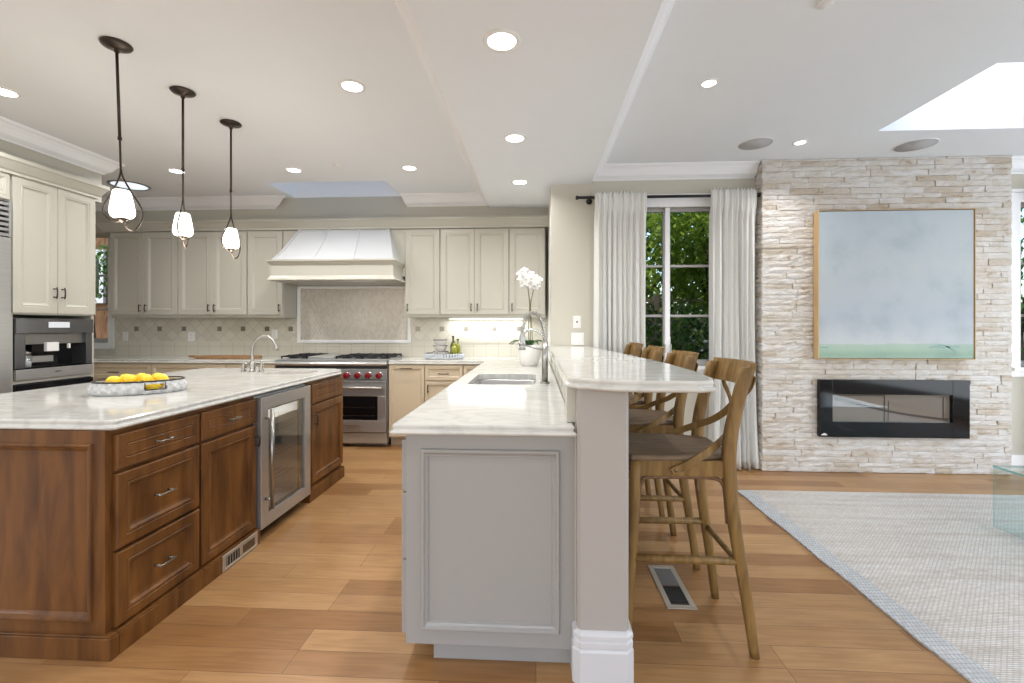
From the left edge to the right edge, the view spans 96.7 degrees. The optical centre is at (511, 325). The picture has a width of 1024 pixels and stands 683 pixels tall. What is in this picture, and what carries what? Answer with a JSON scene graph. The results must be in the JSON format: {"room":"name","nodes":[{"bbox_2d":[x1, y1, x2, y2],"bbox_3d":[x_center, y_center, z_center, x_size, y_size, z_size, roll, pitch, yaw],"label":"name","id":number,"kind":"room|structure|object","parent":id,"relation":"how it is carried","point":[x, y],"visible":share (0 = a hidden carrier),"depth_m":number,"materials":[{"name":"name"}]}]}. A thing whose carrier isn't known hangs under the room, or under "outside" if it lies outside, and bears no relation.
{"room":"kitchen","nodes":[
{"label":"kitchen","id":0,"kind":"room"},
{"bbox_2d":[0,139,101,202],"bbox_3d":[-4.047,-1.300,2.817,0.560,0.380,2.600,0,0,3],"label":"wall","id":1,"kind":"structure","parent":0,"point":[6,147],"depth_m":3.66,"materials":[{"name":"beige paint"}]},
{"bbox_2d":[0,171,9,200],"bbox_3d":[-3.975,-1.006,2.853,0.641,0.207,0.919,0,0,3],"label":"upper cabinet","id":2,"kind":"object","parent":1,"relation":"attached to","point":[4,177],"visible":1,"depth_m":3.26,"materials":[{"name":"beige paint"}]},
{"bbox_2d":[0,152,109,198],"bbox_3d":[-3.954,-1.159,2.766,0.712,0.118,2.507,0,0,3],"label":"trim","id":3,"kind":"structure","parent":1,"relation":"attached to","point":[9,164],"depth_m":3.52,"materials":[{"name":"beige paint"}]},
{"bbox_2d":[0,116,124,174],"bbox_3d":[-4.851,-1.427,2.917,2.405,0.125,2.715,0,0,3],"label":"trim","id":4,"kind":"structure","parent":1,"relation":"attached to","point":[13,132],"depth_m":3.63,"materials":[{"name":"wood"}]},
{"bbox_2d":[94,233,547,356],"bbox_3d":[-2.734,-0.045,5.670,6.542,2.890,0.164,0,0,3],"label":"wall","id":5,"kind":"structure","parent":0,"point":[146,336],"depth_m":5.60,"materials":[{"name":"tile"}]},
{"bbox_2d":[94,237,114,348],"bbox_3d":[-5.375,-0.490,5.748,0.800,1.550,0.127,0,0,3],"label":"window","id":6,"kind":"structure","parent":5,"relation":"in","point":[99,343],"depth_m":5.70,"materials":[{"name":"grey paint"}]},
{"bbox_2d":[110,232,178,317],"bbox_3d":[-4.329,-0.605,5.502,0.834,1.010,0.367,0,0,3],"label":"upper cabinet","id":7,"kind":"object","parent":5,"relation":"attached to","point":[143,265],"visible":0.91,"depth_m":5.36,"materials":[{"name":"beige paint"}]},
{"bbox_2d":[178,231,250,317],"bbox_3d":[-3.492,-0.605,5.458,0.839,1.010,0.367,0,0,3],"label":"upper cabinet","id":8,"kind":"object","parent":5,"relation":"attached to","point":[212,283],"visible":0.88,"depth_m":5.32,"materials":[{"name":"beige paint"}]},
{"bbox_2d":[248,231,296,317],"bbox_3d":[-2.861,-0.605,5.425,0.424,1.010,0.367,0,0,3],"label":"upper cabinet","id":9,"kind":"object","parent":5,"relation":"attached to","point":[266,299],"visible":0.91,"depth_m":5.29,"materials":[{"name":"beige paint"}]},
{"bbox_2d":[265,229,404,285],"bbox_3d":[-1.935,-0.798,5.205,1.436,0.626,0.679,0,0,3],"label":"range hood","id":10,"kind":"object","parent":5,"relation":"attached to","point":[328,257],"visible":0.97,"depth_m":4.99,"materials":[{"name":"beige paint"}]},
{"bbox_2d":[301,288,406,339],"bbox_3d":[-1.929,-0.143,5.550,1.332,0.627,0.006,0,0,3],"label":"mosaic panel","id":11,"kind":"object","parent":5,"relation":"attached to","point":[360,313],"visible":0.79,"depth_m":5.55,"materials":[{"name":"tile"}]},
{"bbox_2d":[297,286,410,342],"bbox_3d":[-1.930,-0.140,5.543,1.412,0.695,0.020,0,0,3],"label":"trim","id":12,"kind":"structure","parent":5,"relation":"attached to","point":[299,288],"depth_m":5.54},
{"bbox_2d":[405,229,442,317],"bbox_3d":[-1.013,-0.605,5.327,0.404,1.010,0.367,0,0,3],"label":"upper cabinet","id":13,"kind":"object","parent":5,"relation":"attached to","point":[422,246],"visible":0.94,"depth_m":5.19,"materials":[{"name":"beige paint"}]},
{"bbox_2d":[440,228,509,317],"bbox_3d":[-0.419,-0.605,5.296,0.785,1.010,0.367,0,0,3],"label":"upper cabinet","id":14,"kind":"object","parent":5,"relation":"attached to","point":[474,262],"visible":0.97,"depth_m":5.15,"materials":[{"name":"beige paint"}]},
{"bbox_2d":[509,228,544,317],"bbox_3d":[0.178,-0.605,5.264,0.408,1.010,0.367,0,0,3],"label":"upper cabinet","id":15,"kind":"object","parent":5,"relation":"attached to","point":[526,245],"visible":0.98,"depth_m":5.13,"materials":[{"name":"beige paint"}]},
{"bbox_2d":[96,196,548,237],"bbox_3d":[-2.746,-1.300,5.452,6.342,0.380,0.300,0,0,3],"label":"wall","id":16,"kind":"structure","parent":0,"point":[386,206],"depth_m":5.26,"materials":[{"name":"beige paint"}]},
{"bbox_2d":[96,195,285,210],"bbox_3d":[-4.248,-1.427,5.324,3.356,0.125,0.115,0,0,3],"label":"trim","id":17,"kind":"structure","parent":16,"relation":"attached to","point":[260,201],"depth_m":5.28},
{"bbox_2d":[96,215,548,232],"bbox_3d":[-2.230,-1.169,5.379,5.304,0.118,0.392,0,0,3],"label":"trim","id":18,"kind":"structure","parent":16,"relation":"attached to","point":[529,220],"depth_m":5.19,"materials":[{"name":"beige paint"}]},
{"bbox_2d":[161,227,548,231],"bbox_3d":[-2.170,-1.120,5.267,5.172,0.020,0.050,0,0,3],"label":"trim","id":19,"kind":"structure","parent":16,"relation":"attached to","point":[512,227],"depth_m":5.23,"materials":[{"name":"beige paint"}]},
{"bbox_2d":[394,0,487,206],"bbox_3d":[-0.971,-1.427,1.128,0.998,0.125,8.150,0,0,3],"label":"trim","id":20,"kind":"structure","parent":16,"relation":"attached to","point":[477,198],"depth_m":3.56,"materials":[{"name":"paint"}]},
{"bbox_2d":[288,181,389,186],"bbox_3d":[-1.915,-2.260,4.982,1.410,1.300,0.708,0,0,3],"label":"ceiling","id":21,"kind":"structure","parent":0,"point":[356,183],"depth_m":5.26,"materials":[{"name":"paint"}]},
{"bbox_2d":[0,0,1023,197],"bbox_3d":[-0.035,-1.550,1.229,12.400,0.120,8.650,0,0,3],"label":"ceiling","id":22,"kind":"structure","parent":0,"point":[844,78],"depth_m":2.81,"materials":[{"name":"paint"}]},
{"bbox_2d":[0,86,22,98],"bbox_3d":[-3.232,-1.487,2.894,0.166,0.006,0.166,0,0,3],"label":"recessed light","id":23,"kind":"object","parent":22,"relation":"in","point":[5,92],"visible":1,"depth_m":2.91,"materials":[{"name":"white plastic"}]},
{"bbox_2d":[99,36,143,230],"bbox_3d":[-2.064,-0.995,2.390,0.196,0.992,0.139,0,0,28],"label":"pendant light","id":24,"kind":"object","parent":22,"relation":"hanging from","point":[121,205],"visible":1,"depth_m":2.40,"materials":[{"name":"glass"}]},
{"bbox_2d":[107,180,150,190],"bbox_3d":[-4.052,-1.484,4.820,0.364,0.012,0.364,0,0,3],"label":"recessed light","id":25,"kind":"object","parent":22,"relation":"attached to","point":[135,186],"visible":0.96,"depth_m":4.80,"materials":[{"name":"white metal"}]},
{"bbox_2d":[169,86,195,248],"bbox_3d":[-2.086,-0.993,2.886,0.140,0.992,0.175,0,0,17],"label":"pendant light","id":26,"kind":"object","parent":22,"relation":"hanging from","point":[182,227],"visible":1,"depth_m":2.87,"materials":[{"name":"glass"}]},
{"bbox_2d":[220,119,241,258],"bbox_3d":[-2.062,-0.993,3.341,0.143,0.992,0.171,0,0,41],"label":"pendant light","id":27,"kind":"object","parent":22,"relation":"hanging from","point":[230,242],"visible":1,"depth_m":3.32,"materials":[{"name":"glass"}]},
{"bbox_2d":[338,79,365,93],"bbox_3d":[-0.993,-1.487,2.826,0.166,0.006,0.166,0,0,3],"label":"recessed light","id":28,"kind":"object","parent":22,"relation":"in","point":[348,85],"visible":1,"depth_m":2.82,"materials":[{"name":"white plastic"}]},
{"bbox_2d":[401,165,417,170],"bbox_3d":[-0.966,-1.487,4.287,0.160,0.006,0.160,0,0,3],"label":"recessed light","id":29,"kind":"object","parent":22,"relation":"in","point":[404,167],"visible":1,"depth_m":4.28,"materials":[{"name":"white plastic"}]},
{"bbox_2d":[407,0,661,207],"bbox_3d":[0.052,-1.420,1.084,1.050,0.160,8.170,0,0,3],"label":"ceiling beam","id":30,"kind":"structure","parent":22,"relation":"attached to","point":[565,86],"depth_m":2.46,"materials":[{"name":"paint"}]},
{"bbox_2d":[483,28,520,52],"bbox_3d":[-0.047,-1.337,2.139,0.180,0.006,0.180,0,0,3],"label":"recessed light","id":31,"kind":"object","parent":30,"relation":"attached to","point":[501,40],"visible":1,"depth_m":2.13,"materials":[{"name":"white plastic"}]},
{"bbox_2d":[503,133,526,142],"bbox_3d":[0.021,-1.337,3.243,0.170,0.006,0.170,0,0,3],"label":"recessed light","id":32,"kind":"object","parent":30,"relation":"attached to","point":[512,137],"visible":1,"depth_m":3.24,"materials":[{"name":"white plastic"}]},
{"bbox_2d":[511,179,528,184],"bbox_3d":[0.073,-1.337,4.232,0.170,0.006,0.170,0,0,3],"label":"recessed light","id":33,"kind":"object","parent":30,"relation":"attached to","point":[516,181],"visible":1,"depth_m":4.23,"materials":[{"name":"white plastic"}]},
{"bbox_2d":[699,78,718,87],"bbox_3d":[1.209,-1.487,2.790,0.110,0.006,0.110,0,0,3],"label":"recessed light","id":34,"kind":"object","parent":22,"relation":"in","point":[711,82],"visible":1,"depth_m":2.79,"materials":[{"name":"white plastic"}]},
{"bbox_2d":[737,137,773,150],"bbox_3d":[1.989,-1.488,3.720,0.270,0.005,0.270,0,0,3],"label":"ceiling speaker","id":35,"kind":"object","parent":22,"relation":"attached to","point":[757,143],"visible":1,"depth_m":3.71,"materials":[{"name":"plastic"}]},
{"bbox_2d":[816,0,833,9],"bbox_3d":[1.442,-1.484,2.097,0.070,0.013,0.070,0,0,3],"label":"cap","id":36,"kind":"object","parent":22,"relation":"attached to","point":[822,4],"visible":1,"depth_m":2.09,"materials":[{"name":"white plastic"}]},
{"bbox_2d":[891,138,939,152],"bbox_3d":[3.322,-1.488,3.750,0.300,0.005,0.300,0,0,3],"label":"ceiling speaker","id":37,"kind":"object","parent":22,"relation":"attached to","point":[918,144],"visible":1,"depth_m":3.75,"materials":[{"name":"plastic"}]},
{"bbox_2d":[0,443,1023,682],"bbox_3d":[-0.035,1.350,1.229,12.200,0.100,8.450,0,0,3],"label":"floor","id":38,"kind":"structure","parent":0,"point":[318,599],"depth_m":2.06,"materials":[{"name":"brown wood"}]},
{"bbox_2d":[0,200,11,393],"bbox_3d":[-3.939,0.200,2.852,0.713,2.200,0.920,0,0,3],"label":"refrigerator","id":39,"kind":"object","parent":38,"relation":"on","point":[5,206],"visible":0.54,"depth_m":3.26,"materials":[{"name":"metal"}]},
{"bbox_2d":[8,174,95,391],"bbox_3d":[-3.925,0.095,3.637,0.697,2.410,0.630,0,0,3],"label":"tall cabinet","id":40,"kind":"object","parent":38,"relation":"on","point":[53,240],"visible":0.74,"depth_m":3.58,"materials":[{"name":"beige paint"}]},
{"bbox_2d":[13,318,92,380],"bbox_3d":[-3.922,0.171,3.637,0.624,0.465,0.580,0,0,3],"label":"coffee machine","id":41,"kind":"object","parent":40,"relation":"in","point":[53,344],"visible":0.91,"depth_m":3.61,"materials":[{"name":"metal"}]},
{"bbox_2d":[25,355,52,362],"bbox_3d":[-3.722,0.258,3.566,0.050,0.050,0.200,0,0,3],"label":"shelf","id":42,"kind":"object","parent":41,"relation":"attached to","point":[33,358],"depth_m":3.57,"materials":[{"name":"metal"}]},
{"bbox_2d":[13,363,92,369],"bbox_3d":[-3.685,0.322,3.624,0.134,0.005,0.580,0,0,3],"label":"drip tray","id":43,"kind":"object","parent":41,"relation":"on","point":[38,366],"depth_m":3.64,"materials":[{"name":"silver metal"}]},
{"bbox_2d":[25,333,82,344],"bbox_3d":[-3.694,0.100,3.635,0.080,0.083,0.460,0,0,3],"label":"control panel","id":44,"kind":"object","parent":41,"relation":"attached to","point":[37,338],"depth_m":3.64,"materials":[{"name":"metal"}]},
{"bbox_2d":[13,376,92,391],"bbox_3d":[-3.852,0.716,3.633,0.564,0.565,0.580,0,0,3],"label":"wall oven","id":45,"kind":"object","parent":40,"relation":"in","point":[71,381],"visible":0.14,"depth_m":3.57,"materials":[{"name":"black glass"}]},
{"bbox_2d":[0,429,118,661],"bbox_3d":[-2.185,0.856,1.813,1.265,0.889,0.038,0,0,3],"label":"island end panel","id":46,"kind":"object","parent":38,"relation":"on","point":[55,484],"visible":0.99,"depth_m":1.80,"materials":[{"name":"brown wood"}]},
{"bbox_2d":[94,363,151,379],"bbox_3d":[-4.399,0.856,5.346,0.849,0.889,0.667,0,0,3],"label":"base cabinet","id":47,"kind":"object","parent":38,"relation":"on","point":[101,370],"visible":0.22,"depth_m":5.05,"materials":[{"name":"beige paint"}]},
{"bbox_2d":[110,410,204,653],"bbox_3d":[-1.861,0.856,2.048,0.677,0.889,0.463,0,0,3],"label":"base cabinet","id":48,"kind":"object","parent":38,"relation":"on","point":[154,465],"visible":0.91,"depth_m":1.98,"materials":[{"name":"brown wood"}]},
{"bbox_2d":[151,363,225,374],"bbox_3d":[-3.551,0.856,5.301,0.849,0.889,0.667,0,0,3],"label":"base cabinet","id":49,"kind":"object","parent":38,"relation":"on","point":[155,367],"visible":0.05,"depth_m":5.01,"materials":[{"name":"beige paint"}]},
{"bbox_2d":[197,396,260,586],"bbox_3d":[-1.837,0.856,2.508,0.677,0.889,0.455,0,0,3],"label":"base cabinet","id":50,"kind":"object","parent":38,"relation":"on","point":[227,444],"visible":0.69,"depth_m":2.46,"materials":[{"name":"brown wood"}]},
{"bbox_2d":[222,531,257,572],"bbox_3d":[-1.510,1.254,2.538,0.005,0.088,0.300,0,0,3],"label":"vent","id":51,"kind":"object","parent":50,"relation":"attached to","point":[229,559],"visible":1,"depth_m":2.52,"materials":[{"name":"metal"}]},
{"bbox_2d":[226,363,275,367],"bbox_3d":[-2.842,0.856,5.263,0.569,0.889,0.667,0,0,3],"label":"base cabinet","id":52,"kind":"object","parent":38,"relation":"on","point":[227,364],"visible":0.02,"depth_m":4.98,"materials":[{"name":"beige paint"}]},
{"bbox_2d":[94,355,288,363],"bbox_3d":[-4.228,0.390,5.349,3.363,0.040,0.648,0,0,3],"label":"countertop","id":53,"kind":"structure","parent":52,"relation":"on","point":[97,358],"depth_m":5.03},
{"bbox_2d":[188,355,261,358],"bbox_3d":[-3.314,0.355,5.240,0.830,0.032,0.240,0,0,1],"label":"cutting board","id":54,"kind":"object","parent":53,"relation":"on","point":[192,356],"visible":0.93,"depth_m":5.13,"materials":[{"name":"brown wood"}]},
{"bbox_2d":[254,384,310,531],"bbox_3d":[-1.779,0.863,3.039,0.697,0.875,0.606,0,0,3],"label":"wine cooler","id":55,"kind":"object","parent":38,"relation":"on","point":[283,416],"visible":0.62,"depth_m":3.20,"materials":[{"name":"metal"}]},
{"bbox_2d":[268,466,293,482],"bbox_3d":[-1.787,1.020,3.039,0.405,0.006,0.536,0,0,3],"label":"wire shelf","id":56,"kind":"object","parent":55,"relation":"attached to","point":[281,468],"depth_m":3.30,"materials":[{"name":"brown metal"}]},
{"bbox_2d":[268,422,294,433],"bbox_3d":[-1.787,0.700,3.039,0.405,0.006,0.536,0,0,3],"label":"wire shelf","id":57,"kind":"object","parent":55,"relation":"attached to","point":[284,424],"depth_m":3.30,"materials":[{"name":"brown metal"}]},
{"bbox_2d":[268,444,294,457],"bbox_3d":[-1.787,0.860,3.039,0.405,0.006,0.536,0,0,3],"label":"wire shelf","id":58,"kind":"object","parent":55,"relation":"attached to","point":[279,446],"depth_m":3.30,"materials":[{"name":"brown metal"}]},
{"bbox_2d":[268,409,296,425],"bbox_3d":[-1.792,0.623,3.040,0.470,0.045,0.536,0,0,3],"label":"shelf","id":59,"kind":"object","parent":55,"relation":"attached to","point":[280,415],"depth_m":3.18,"materials":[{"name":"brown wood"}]},
{"bbox_2d":[299,374,343,502],"bbox_3d":[-1.776,0.856,3.654,0.677,0.889,0.600,0,0,3],"label":"base cabinet","id":60,"kind":"object","parent":38,"relation":"on","point":[326,397],"visible":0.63,"depth_m":3.63,"materials":[{"name":"brown wood"}]},
{"bbox_2d":[274,353,403,444],"bbox_3d":[-1.937,0.811,5.166,1.228,0.977,0.726,0,0,3],"label":"range cooker","id":61,"kind":"object","parent":38,"relation":"on","point":[365,376],"visible":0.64,"depth_m":4.87,"materials":[{"name":"metal"}]},
{"bbox_2d":[276,356,403,360],"bbox_3d":[-1.934,0.368,5.217,1.228,0.016,0.624,0,0,3],"label":"cooktop","id":62,"kind":"object","parent":61,"relation":"in","point":[291,358],"depth_m":4.98,"materials":[{"name":"metal"}]},
{"bbox_2d":[389,364,424,444],"bbox_3d":[-1.117,0.856,5.173,0.394,0.889,0.667,0,0,3],"label":"base cabinet","id":63,"kind":"object","parent":38,"relation":"on","point":[406,381],"visible":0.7,"depth_m":4.88,"materials":[{"name":"beige paint"}]},
{"bbox_2d":[425,364,462,401],"bbox_3d":[-0.712,0.856,5.151,0.414,0.889,0.667,0,0,3],"label":"base cabinet","id":64,"kind":"object","parent":38,"relation":"on","point":[438,377],"visible":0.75,"depth_m":4.86,"materials":[{"name":"beige paint"}]},
{"bbox_2d":[463,365,478,375],"bbox_3d":[-0.368,0.856,5.133,0.274,0.889,0.667,0,0,3],"label":"base cabinet","id":65,"kind":"object","parent":38,"relation":"on","point":[466,368],"visible":0.06,"depth_m":4.84,"materials":[{"name":"beige paint"}]},
{"bbox_2d":[402,435,574,662],"bbox_3d":[-0.097,0.856,2.039,0.706,0.889,0.636,0,0,3],"label":"base cabinet","id":66,"kind":"object","parent":38,"relation":"on","point":[488,522],"visible":0.93,"depth_m":1.74,"materials":[{"name":"grey paint"}]},
{"bbox_2d":[388,357,576,436],"bbox_3d":[-0.530,0.390,3.597,1.738,0.040,3.758,0,0,3],"label":"countertop","id":67,"kind":"structure","parent":66,"relation":"on","point":[465,407],"depth_m":2.12,"materials":[{"name":"stone"}]},
{"bbox_2d":[424,352,463,358],"bbox_3d":[-0.765,0.335,5.147,0.453,0.066,0.309,0,0,6],"label":"serving tray","id":68,"kind":"object","parent":67,"relation":"on","point":[429,355],"visible":0.91,"depth_m":5.03,"materials":[{"name":"white ceramic"}]},
{"bbox_2d":[474,379,535,384],"bbox_3d":[-0.052,0.513,3.192,0.476,0.202,0.666,0,0,3],"label":"sink","id":69,"kind":"object","parent":67,"relation":"in","point":[480,381],"visible":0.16,"depth_m":3.50,"materials":[{"name":"metal"}]},
{"bbox_2d":[509,267,542,365],"bbox_3d":[0.136,-0.088,4.262,0.332,0.915,0.268,0,0,3],"label":"potted orchid","id":70,"kind":"object","parent":67,"relation":"on","point":[530,356],"visible":0.91,"depth_m":4.19,"materials":[{"name":"plant"}]},
{"bbox_2d":[518,310,549,383],"bbox_3d":[0.141,0.133,2.910,0.202,0.474,0.134,0,0,3],"label":"kitchen faucet","id":71,"kind":"object","parent":67,"relation":"on","point":[521,343],"visible":1,"depth_m":2.93,"materials":[{"name":"silver metal"}]},
{"bbox_2d":[565,386,633,682],"bbox_3d":[0.330,0.764,1.759,0.237,1.072,0.248,0,0,3],"label":"half wall","id":72,"kind":"structure","parent":38,"relation":"on","point":[602,651],"depth_m":1.65,"materials":[{"name":"paint"}]},
{"bbox_2d":[623,342,642,469],"bbox_3d":[0.839,0.724,3.936,0.567,1.153,0.421,0,0,3],"label":"bar stool","id":73,"kind":"object","parent":38,"relation":"on","point":[635,349],"visible":0.09,"depth_m":3.93,"materials":[{"name":"brown wood"}]},
{"bbox_2d":[629,345,664,516],"bbox_3d":[0.805,0.724,3.288,0.567,1.153,0.421,0,0,4],"label":"bar stool","id":74,"kind":"object","parent":38,"relation":"on","point":[656,353],"visible":0.21,"depth_m":3.10,"materials":[{"name":"brown wood"}]},
{"bbox_2d":[629,350,699,569],"bbox_3d":[0.771,0.724,2.641,0.567,1.153,0.421,0,0,2],"label":"bar stool","id":75,"kind":"object","parent":38,"relation":"on","point":[641,419],"visible":0.55,"depth_m":2.46,"materials":[{"name":"brown wood"}]},
{"bbox_2d":[648,565,697,609],"bbox_3d":[0.793,1.298,2.276,0.136,0.004,0.380,0,0,3],"label":"floor vent","id":76,"kind":"object","parent":38,"relation":"in","point":[676,596],"visible":1,"depth_m":2.25,"materials":[{"name":"metal"}]},
{"bbox_2d":[629,357,759,659],"bbox_3d":[0.737,0.724,1.994,0.567,1.153,0.421,0,0,3],"label":"bar stool","id":77,"kind":"object","parent":38,"relation":"on","point":[671,454],"visible":0.91,"depth_m":1.81,"materials":[{"name":"brown wood"}]},
{"bbox_2d":[738,490,1023,682],"bbox_3d":[3.444,1.292,1.050,3.632,0.014,4.860,0,0,3],"label":"area rug","id":78,"kind":"object","parent":38,"relation":"on","point":[948,569],"visible":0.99,"depth_m":2.51,"materials":[{"name":"fabric"}]},
{"bbox_2d":[993,465,1023,476],"bbox_3d":[3.530,1.090,2.307,0.952,0.391,1.184,0,0,3],"label":"glass coffee table","id":79,"kind":"object","parent":78,"relation":"on","point":[994,466],"visible":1,"depth_m":2.91,"materials":[{"name":"teal"}]},
{"bbox_3d":[-2.460,0.856,2.891,0.604,0.889,2.100,0,0,3],"label":"kitchen island","id":80,"kind":"object","parent":38,"relation":"on","visible":0},
{"bbox_2d":[0,368,341,430],"bbox_3d":[-2.141,0.390,2.904,1.288,0.040,2.195,0,0,3],"label":"island countertop","id":81,"kind":"structure","parent":80,"relation":"on","point":[68,407],"depth_m":2.31,"materials":[{"name":"stone"}]},
{"bbox_2d":[87,376,187,395],"bbox_3d":[-2.079,0.332,2.543,0.437,0.074,0.308,0,0,-29],"label":"fruit basket","id":82,"kind":"object","parent":81,"relation":"on","point":[174,383],"visible":0.89,"depth_m":2.42,"materials":[{"name":"white wicker"}]},
{"bbox_2d":[123,374,136,381],"bbox_3d":[-2.089,0.293,2.489,0.061,0.056,0.060,0,0,-42],"label":"lemon","id":83,"kind":"object","parent":82,"relation":"in","point":[128,378],"visible":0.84,"depth_m":2.47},
{"bbox_2d":[240,335,278,371],"bbox_3d":[-2.052,0.221,3.693,0.322,0.299,0.051,0,0,3],"label":"island faucet","id":84,"kind":"object","parent":81,"relation":"on","point":[252,364],"visible":1,"depth_m":3.69,"materials":[{"name":"silver metal"}]},
{"bbox_2d":[548,189,564,400],"bbox_3d":[0.437,-0.095,3.587,0.212,2.790,3.690,0,0,3],"label":"wall","id":85,"kind":"structure","parent":0,"point":[549,230],"depth_m":4.79,"materials":[{"name":"white paint"}]},
{"bbox_2d":[548,346,716,392],"bbox_3d":[0.546,0.208,2.927,0.568,0.040,2.757,0,0,3],"label":"countertop","id":86,"kind":"structure","parent":85,"relation":"on","point":[579,367],"depth_m":1.77,"materials":[{"name":"stone"}]},
{"bbox_2d":[550,174,1023,454],"bbox_3d":[3.299,-0.045,4.237,5.858,2.890,0.150,0,0,3],"label":"wall","id":87,"kind":"structure","parent":0,"point":[572,220],"depth_m":4.30,"materials":[{"name":"paint"}]},
{"bbox_2d":[573,316,580,327],"bbox_3d":[0.614,-0.038,4.299,0.072,0.116,0.010,0,0,3],"label":"wall control","id":88,"kind":"object","parent":87,"relation":"attached to","point":[576,319],"visible":1,"depth_m":4.30,"materials":[{"name":"white plastic"}]},
{"bbox_2d":[571,333,583,344],"bbox_3d":[0.619,0.122,4.299,0.120,0.116,0.009,0,0,3],"label":"light switch","id":89,"kind":"object","parent":87,"relation":"attached to","point":[576,338],"visible":1,"depth_m":4.30,"materials":[{"name":"white plastic"}]},
{"bbox_2d":[576,193,760,204],"bbox_3d":[1.418,-1.175,4.201,1.658,0.059,0.118,0,0,3],"label":"curtain rod","id":90,"kind":"object","parent":87,"relation":"attached to","point":[588,201],"visible":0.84,"depth_m":4.15,"materials":[{"name":"black metal"}]},
{"bbox_2d":[593,191,646,393],"bbox_3d":[0.998,0.028,4.193,0.530,2.520,0.150,0,0,3],"label":"curtain","id":91,"kind":"object","parent":90,"relation":"hanging from","point":[619,219],"visible":0.56,"depth_m":4.18,"materials":[{"name":"white fabric"}]},
{"bbox_2d":[708,188,759,469],"bbox_3d":[2.017,0.021,4.128,0.461,2.535,0.144,0,0,3],"label":"curtain","id":92,"kind":"object","parent":90,"relation":"hanging from","point":[732,213],"visible":0.72,"depth_m":4.12,"materials":[{"name":"white fabric"}]},
{"bbox_2d":[593,0,759,180],"bbox_3d":[1.303,-1.427,0.597,1.500,0.125,7.330,0,0,3],"label":"trim","id":93,"kind":"structure","parent":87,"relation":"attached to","point":[722,169],"depth_m":4.16,"materials":[{"name":"paint"}]},
{"bbox_2d":[645,193,710,373],"bbox_3d":[1.457,-0.385,4.266,1.340,1.680,0.127,0,0,3],"label":"window","id":94,"kind":"structure","parent":87,"relation":"in","point":[697,201],"depth_m":4.26,"materials":[{"name":"grey paint"}]},
{"bbox_2d":[1011,189,1023,376],"bbox_3d":[5.114,-0.385,4.073,1.315,1.680,0.127,0,0,3],"label":"window","id":95,"kind":"structure","parent":87,"relation":"in","point":[1017,365],"depth_m":4.08,"materials":[{"name":"grey paint"}]},
{"bbox_2d":[1011,455,1023,470],"bbox_3d":[3.295,1.230,4.155,5.858,0.140,0.015,0,0,3],"label":"baseboard","id":96,"kind":"structure","parent":87,"relation":"attached to","point":[1017,460],"depth_m":4.08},
{"bbox_2d":[1011,156,1023,173],"bbox_3d":[5.288,-1.427,3.999,1.860,0.125,0.115,0,0,3],"label":"trim","id":97,"kind":"structure","parent":87,"relation":"attached to","point":[1017,161],"depth_m":4.03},
{"bbox_2d":[754,155,1012,474],"bbox_3d":[3.303,-0.095,4.097,2.113,2.789,0.169,0,0,3],"label":"wall","id":98,"kind":"structure","parent":0,"point":[787,439],"depth_m":4.03,"materials":[{"name":"stone"}]},
{"bbox_2d":[817,379,969,438],"bbox_3d":[3.332,0.723,3.984,1.255,0.505,0.042,0,0,3],"label":"electric fireplace","id":99,"kind":"object","parent":98,"relation":"attached to","point":[870,408],"visible":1,"depth_m":3.98,"materials":[{"name":"black glass"}]},
{"bbox_2d":[813,208,975,359],"bbox_3d":[3.326,-0.360,3.970,1.305,1.300,0.070,0,0,3],"label":"framed painting","id":100,"kind":"object","parent":98,"relation":"attached to","point":[890,284],"visible":1,"depth_m":3.94,"materials":[{"name":"fabric"}]},
{"bbox_2d":[907,62,1023,114],"bbox_3d":[3.298,-1.860,3.000,1.210,0.500,1.060,0,0,3],"label":"skylight","id":101,"kind":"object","parent":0,"point":[998,88],"depth_m":3.44,"materials":[{"name":"glass"}]},
{"label":"outside","id":102,"kind":"structure","parent":0,"visible":0},
{"bbox_3d":[0.539,1.385,10.226,24.000,0.130,11.520,0,0,3],"label":"ground","id":103,"kind":"structure","parent":102,"visible":0},
{"bbox_2d":[94,238,107,337],"bbox_3d":[-7.854,-0.640,8.631,4.994,3.920,0.190,0,0,3],"label":"house","id":104,"kind":"structure","parent":103,"relation":"on","point":[101,317],"depth_m":8.59,"materials":[{"name":"brown"}]},
{"bbox_2d":[94,243,107,337],"bbox_3d":[-7.203,-0.057,7.737,1.517,2.761,0.733,0,0,3],"label":"shrub","id":105,"kind":"object","parent":103,"relation":"on","point":[99,251],"visible":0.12,"depth_m":7.74,"materials":[{"name":"green plant"}]},
{"bbox_2d":[645,302,708,358],"bbox_3d":[1.943,0.520,5.362,1.916,1.619,0.760,0,0,3],"label":"shrub","id":106,"kind":"object","parent":103,"relation":"on","point":[698,326],"visible":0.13,"depth_m":5.27,"materials":[{"name":"green plant"}]},
{"bbox_2d":[645,212,708,358],"bbox_3d":[2.372,-1.107,8.504,5.904,5.458,1.204,0,0,3],"label":"shrub","id":107,"kind":"object","parent":103,"relation":"on","point":[651,286],"visible":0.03,"depth_m":8.18,"materials":[{"name":"green plant"}]},
{"bbox_2d":[645,296,708,358],"bbox_3d":[2.285,0.420,7.240,3.690,1.800,0.090,0,0,3],"label":"lattice fence","id":108,"kind":"object","parent":103,"relation":"on","point":[655,300],"visible":0.07,"depth_m":7.21,"materials":[{"name":"brown wood"}]},
{"bbox_2d":[646,212,709,319],"bbox_3d":[2.723,-0.485,6.253,1.767,3.617,0.977,0,0,3],"label":"tree","id":109,"kind":"object","parent":103,"relation":"on","point":[678,223],"visible":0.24,"depth_m":6.17,"materials":[{"name":"green plant"}]},
{"bbox_2d":[1021,208,1023,360],"bbox_3d":[7.360,-0.495,6.624,2.244,3.637,1.628,0,0,3],"label":"tree","id":110,"kind":"object","parent":103,"relation":"on","point":[1022,219],"visible":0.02,"depth_m":6.56,"materials":[{"name":"green plant"}]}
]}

